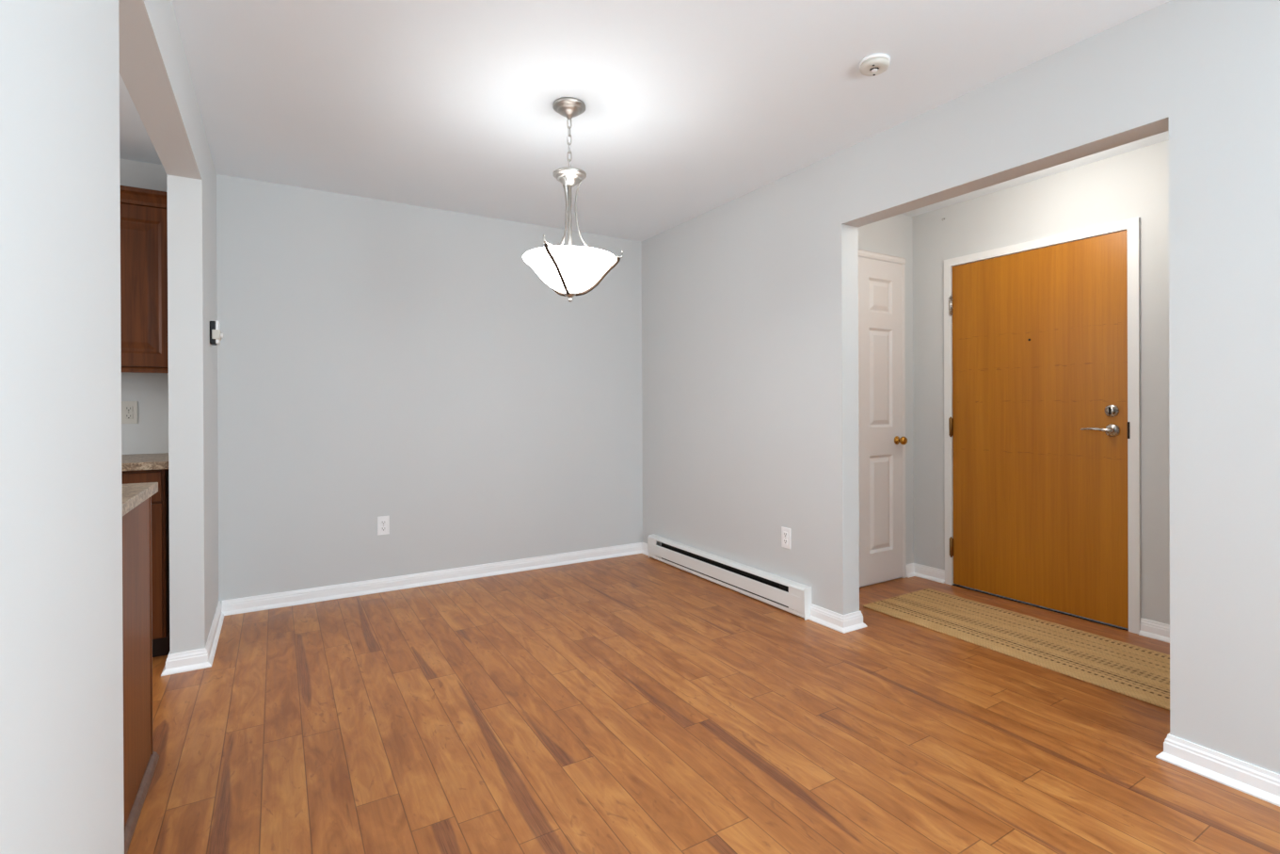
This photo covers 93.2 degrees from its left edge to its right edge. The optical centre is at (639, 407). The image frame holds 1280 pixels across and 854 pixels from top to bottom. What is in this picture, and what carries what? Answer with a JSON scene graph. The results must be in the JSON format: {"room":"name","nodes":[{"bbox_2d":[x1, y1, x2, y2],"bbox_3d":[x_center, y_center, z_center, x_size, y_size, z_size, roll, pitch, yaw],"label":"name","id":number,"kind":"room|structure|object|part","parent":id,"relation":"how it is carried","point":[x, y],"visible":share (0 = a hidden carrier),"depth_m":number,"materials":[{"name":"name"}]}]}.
{"room":"empty dining room","nodes":[
{"label":"empty dining room","id":0,"kind":"room"},
{"bbox_2d":[0,0,218,853],"bbox_3d":[-0.464,-0.073,0.113,0.123,2.440,7.471,0,0,-31],"label":"wall","id":1,"kind":"structure","parent":0,"point":[62,62],"depth_m":1.00,"materials":[{"name":"grey paint"}]},
{"bbox_2d":[160,600,224,675],"bbox_3d":[-2.178,1.108,2.977,0.178,0.080,0.794,0,0,-31],"label":"baseboard","id":2,"kind":"structure","parent":1,"relation":"attached to","point":[200,658],"depth_m":2.67,"materials":[{"name":"white paint"}]},
{"bbox_2d":[209,320,223,345],"bbox_3d":[-2.107,-0.372,3.016,0.052,0.116,0.104,0,0,-31],"label":"thermostat","id":3,"kind":"object","parent":1,"relation":"attached to","point":[216,335],"visible":1,"depth_m":2.97,"materials":[{"name":"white plastic"}]},
{"bbox_2d":[119,158,642,605],"bbox_3d":[-2.226,-0.072,3.482,5.409,2.440,0.120,0,0,-31],"label":"wall","id":4,"kind":"structure","parent":0,"point":[408,364],"depth_m":3.85,"materials":[{"name":"grey paint"}]},
{"bbox_2d":[121,400,137,423],"bbox_3d":[-2.657,0.025,3.148,0.070,0.116,0.008,0,0,-31],"label":"wall outlet","id":5,"kind":"object","parent":4,"relation":"attached to","point":[129,408],"visible":0.92,"depth_m":3.15,"materials":[{"name":"white plastic"}]},
{"bbox_2d":[124,405,132,411],"bbox_3d":[-2.656,0.005,3.146,0.033,0.029,0.004,0,0,-31],"label":"socket","id":6,"kind":"object","parent":5,"relation":"attached to","point":[126,408],"depth_m":3.14,"materials":[{"name":"white plastic"}]},
{"bbox_2d":[124,413,132,418],"bbox_3d":[-2.656,0.044,3.146,0.033,0.029,0.004,0,0,-31],"label":"socket","id":7,"kind":"object","parent":5,"relation":"attached to","point":[126,415],"depth_m":3.14,"materials":[{"name":"white plastic"}]},
{"bbox_2d":[119,185,168,372],"bbox_3d":[-2.719,-0.611,2.915,0.846,0.885,0.343,0,0,-31],"label":"upper cabinet","id":8,"kind":"object","parent":4,"relation":"attached to","point":[144,339],"visible":0.16,"depth_m":2.94,"materials":[{"name":"brown wood"}]},
{"bbox_3d":[-2.720,-1.016,2.914,0.846,0.075,0.342,0,0,-31],"label":"crown moulding","id":9,"kind":"part","parent":8,"relation":"part of","materials":[{"name":"brown wood"}]},
{"bbox_3d":[-2.722,-0.181,2.924,0.846,0.025,0.322,0,0,-31],"label":"light rail","id":10,"kind":"part","parent":8,"relation":"part of","materials":[{"name":"brown wood"}]},
{"bbox_2d":[377,515,389,535],"bbox_3d":[-1.602,0.735,3.781,0.070,0.116,0.008,0,0,-31],"label":"wall outlet","id":11,"kind":"object","parent":4,"relation":"attached to","point":[383,521],"visible":1,"depth_m":3.78,"materials":[{"name":"white plastic"}]},
{"bbox_2d":[380,519,386,525],"bbox_3d":[-1.601,0.715,3.779,0.033,0.029,0.004,0,0,-31],"label":"socket","id":12,"kind":"object","parent":11,"relation":"attached to","point":[382,521],"depth_m":3.78,"materials":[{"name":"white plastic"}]},
{"bbox_2d":[380,526,386,530],"bbox_3d":[-1.601,0.754,3.779,0.033,0.029,0.004,0,0,-31],"label":"socket","id":13,"kind":"object","parent":11,"relation":"attached to","point":[382,528],"depth_m":3.78,"materials":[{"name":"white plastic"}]},
{"bbox_2d":[222,542,648,615],"bbox_3d":[-1.105,1.102,3.988,2.730,0.080,0.165,0,0,-31],"label":"baseboard","id":14,"kind":"structure","parent":4,"relation":"attached to","point":[259,602],"depth_m":3.87,"materials":[{"name":"white paint"}]},
{"bbox_2d":[119,0,1170,241],"bbox_3d":[-0.303,-1.344,0.210,5.349,0.100,7.711,0,0,-31],"label":"ceiling","id":15,"kind":"structure","parent":0,"point":[694,107],"depth_m":2.45,"materials":[{"name":"white paint"}]},
{"bbox_2d":[522,96,623,302],"bbox_3d":[-0.302,-0.877,2.618,0.417,0.842,0.429,0,0,-31],"label":"pendant light","id":16,"kind":"object","parent":15,"relation":"hanging from","point":[570,270],"visible":1,"depth_m":2.54,"materials":[{"name":"brushed nickel"},{"name":"frosted white glass"}]},
{"bbox_3d":[-0.354,-0.814,2.664,0.008,0.330,0.122,0,0,-40],"label":"arm","id":17,"kind":"part","parent":16,"relation":"part of","materials":[{"name":"silver metal"}]},
{"bbox_3d":[-0.330,-0.814,2.525,0.096,0.329,0.081,0,0,-31],"label":"arm","id":18,"kind":"part","parent":16,"relation":"part of","materials":[{"name":"silver metal"}]},
{"bbox_3d":[-0.300,-0.568,2.602,0.400,0.151,0.400,0,0,-31],"label":"lamp shade","id":19,"kind":"part","parent":16,"relation":"part of","materials":[{"name":"white glass"}]},
{"bbox_3d":[-0.302,-0.992,2.601,0.142,0.078,0.142,0,0,-31],"label":"gallery plate","id":20,"kind":"part","parent":16,"relation":"part of","materials":[{"name":"silver metal"}]},
{"bbox_3d":[-0.303,-1.133,2.602,0.017,0.212,0.006,0,0,-4],"label":"cord","id":21,"kind":"part","parent":16,"relation":"part of","materials":[{"name":"silver metal"}]},
{"bbox_3d":[-0.301,-0.728,2.602,0.017,0.458,0.017,0,0,-31],"label":"stem","id":22,"kind":"part","parent":16,"relation":"part of","materials":[{"name":"silver metal"}]},
{"bbox_3d":[-0.222,-0.815,2.616,0.121,0.329,0.010,0,0,-10],"label":"arm","id":23,"kind":"part","parent":16,"relation":"part of","materials":[{"name":"silver metal"}]},
{"bbox_2d":[859,53,890,76],"bbox_3d":[0.883,-1.286,2.281,0.110,0.034,0.110,0,0,-31],"label":"smoke detector","id":24,"kind":"object","parent":15,"relation":"attached to","point":[874,64],"visible":1,"depth_m":2.25,"materials":[{"name":"white plastic"}]},
{"bbox_2d":[127,553,1279,853],"bbox_3d":[0.295,1.143,0.568,6.524,0.001,7.471,0,0,-31],"label":"floor","id":25,"kind":"structure","parent":0,"point":[638,703],"depth_m":2.09,"materials":[{"name":"brown wood"}]},
{"bbox_2d":[122,496,159,853],"bbox_3d":[-1.619,0.712,1.459,0.610,0.873,0.855,0,0,-31],"label":"base cabinet","id":26,"kind":"object","parent":25,"relation":"on","point":[139,760],"visible":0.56,"depth_m":1.76,"materials":[{"name":"brown wood"}]},
{"bbox_2d":[121,481,158,515],"bbox_3d":[-1.622,0.258,1.441,0.640,0.032,0.843,0,0,-31],"label":"countertop","id":27,"kind":"structure","parent":26,"relation":"on","point":[133,494],"depth_m":1.75,"materials":[{"name":"stone"}]},
{"bbox_3d":[-1.369,1.133,1.623,0.016,0.028,0.831,0,0,-31],"label":"shoe moulding","id":28,"kind":"part","parent":26,"relation":"part of","materials":[{"name":"brown wood"}]},
{"bbox_2d":[121,468,169,656],"bbox_3d":[-2.647,0.715,2.808,0.846,0.870,0.599,0,0,-31],"label":"base cabinet","id":29,"kind":"object","parent":25,"relation":"on","point":[160,500],"visible":0.22,"depth_m":2.75,"materials":[{"name":"brown wood"}]},
{"bbox_3d":[-2.341,0.359,2.654,0.387,0.133,0.019,0,0,-31],"label":"drawer","id":30,"kind":"part","parent":29,"relation":"part of","materials":[{"name":"brown wood"}]},
{"bbox_2d":[121,452,168,470],"bbox_3d":[-2.639,0.261,2.790,0.846,0.035,0.639,0,0,-31],"label":"countertop","id":31,"kind":"structure","parent":29,"relation":"on","point":[136,461],"depth_m":2.72,"materials":[{"name":"stone"}]},
{"bbox_3d":[-2.339,0.737,2.655,0.387,0.603,0.019,0,0,-31],"label":"door","id":32,"kind":"part","parent":29,"relation":"part of","materials":[{"name":"brown wood"}]},
{"bbox_2d":[863,588,1169,709],"bbox_3d":[2.014,1.125,2.798,0.608,0.010,1.884,0,0,-31],"label":"runner rug","id":33,"kind":"object","parent":25,"relation":"on","point":[1141,673],"visible":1,"depth_m":2.88,"materials":[{"name":"fabric"}]},
{"bbox_2d":[857,213,913,587],"bbox_3d":[1.393,-0.079,3.892,1.218,2.420,0.120,0,0,-31],"label":"wall","id":34,"kind":"structure","parent":0,"point":[893,235],"depth_m":4.06,"materials":[{"name":"grey paint"}]},
{"bbox_2d":[858,249,906,577],"bbox_3d":[1.409,0.068,3.822,0.838,2.126,0.016,0,0,-31],"label":"trim","id":35,"kind":"structure","parent":34,"relation":"attached to","point":[861,253],"depth_m":4.02,"materials":[{"name":"white paint"}]},
{"bbox_2d":[858,256,907,586],"bbox_3d":[1.427,0.086,3.791,0.762,2.066,0.083,0,0,-31],"label":"door","id":36,"kind":"structure","parent":34,"relation":"in","point":[881,440],"depth_m":3.90,"materials":[{"name":"white paint"}]},
{"bbox_3d":[1.704,0.214,3.949,0.056,0.056,0.069,0,0,-31],"label":"knob","id":37,"kind":"part","parent":36,"relation":"part of","materials":[{"name":"gold metal"}]},
{"bbox_2d":[641,0,1279,773],"bbox_3d":[1.994,-0.087,1.589,0.123,2.440,7.471,0,0,-31],"label":"wall","id":38,"kind":"structure","parent":0,"point":[750,302],"depth_m":2.29,"materials":[{"name":"grey paint"}]},
{"bbox_2d":[647,533,811,620],"bbox_3d":[0.492,1.048,3.925,0.055,0.172,1.587,0,0,-31],"label":"baseboard heater","id":39,"kind":"object","parent":38,"relation":"attached to","point":[792,597],"visible":1,"depth_m":3.73,"materials":[{"name":"white metal"}]},
{"bbox_2d":[781,526,790,548],"bbox_3d":[0.823,0.734,3.417,0.008,0.116,0.070,0,0,-31],"label":"wall outlet","id":40,"kind":"object","parent":38,"relation":"attached to","point":[785,532],"visible":1,"depth_m":3.41,"materials":[{"name":"white plastic"}]},
{"bbox_2d":[808,603,866,633],"bbox_3d":[0.982,1.094,3.284,0.178,0.080,0.458,0,0,-31],"label":"baseboard","id":41,"kind":"structure","parent":38,"relation":"attached to","point":[851,621],"depth_m":3.12,"materials":[{"name":"white paint"}]},
{"bbox_2d":[1155,732,1279,806],"bbox_3d":[2.830,1.092,0.207,0.178,0.080,4.202,0,0,-31],"label":"baseboard","id":42,"kind":"structure","parent":38,"relation":"attached to","point":[1264,784],"depth_m":1.83,"materials":[{"name":"white paint"}]},
{"bbox_2d":[902,130,1168,216],"bbox_3d":[2.257,-1.340,2.441,1.218,0.100,3.499,0,0,-31],"label":"ceiling","id":43,"kind":"structure","parent":0,"point":[1162,136],"depth_m":3.32,"materials":[{"name":"white paint"}]},
{"bbox_2d":[912,139,1169,624],"bbox_3d":[2.767,-0.083,2.676,0.114,2.420,3.379,0,0,-31],"label":"wall","id":44,"kind":"structure","parent":0,"point":[1133,184],"depth_m":3.31,"materials":[{"name":"grey paint"}]},
{"bbox_2d":[905,562,944,583],"bbox_3d":[1.870,1.089,3.973,0.099,0.080,0.231,0,0,-31],"label":"baseboard","id":45,"kind":"structure","parent":44,"relation":"attached to","point":[924,571],"depth_m":4.01,"materials":[{"name":"white paint"}]},
{"bbox_2d":[948,230,1130,628],"bbox_3d":[2.216,0.110,3.451,0.106,2.013,0.953,0,0,-31],"label":"door","id":46,"kind":"structure","parent":44,"relation":"in","point":[1039,425],"depth_m":3.39,"materials":[{"name":"brown wood"}]},
{"bbox_3d":[2.364,0.116,3.135,0.034,0.029,0.147,0,0,-31],"label":"lever handle","id":47,"kind":"part","parent":46,"relation":"part of","materials":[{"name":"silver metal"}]},
{"bbox_3d":[2.458,0.114,3.047,0.003,0.085,0.011,0,0,-31],"label":"strike plate","id":48,"kind":"part","parent":46,"relation":"part of","materials":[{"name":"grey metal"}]},
{"bbox_2d":[952,583,1128,630],"bbox_3d":[2.272,1.125,3.481,0.104,0.006,0.928,0,0,-31],"label":"threshold","id":49,"kind":"object","parent":44,"relation":"attached to","point":[967,587],"depth_m":3.40,"materials":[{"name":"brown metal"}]},
{"bbox_2d":[944,217,1140,634],"bbox_3d":[2.261,0.090,3.475,0.100,2.076,1.024,0,0,-31],"label":"trim","id":50,"kind":"structure","parent":44,"relation":"attached to","point":[1132,225],"depth_m":3.04,"materials":[{"name":"white paint"}]},
{"bbox_2d":[1138,617,1169,642],"bbox_3d":[2.999,1.087,2.163,0.028,0.080,1.982,0,0,-31],"label":"baseboard","id":51,"kind":"structure","parent":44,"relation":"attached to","point":[1159,631],"depth_m":2.96,"materials":[{"name":"white paint"}]}
]}

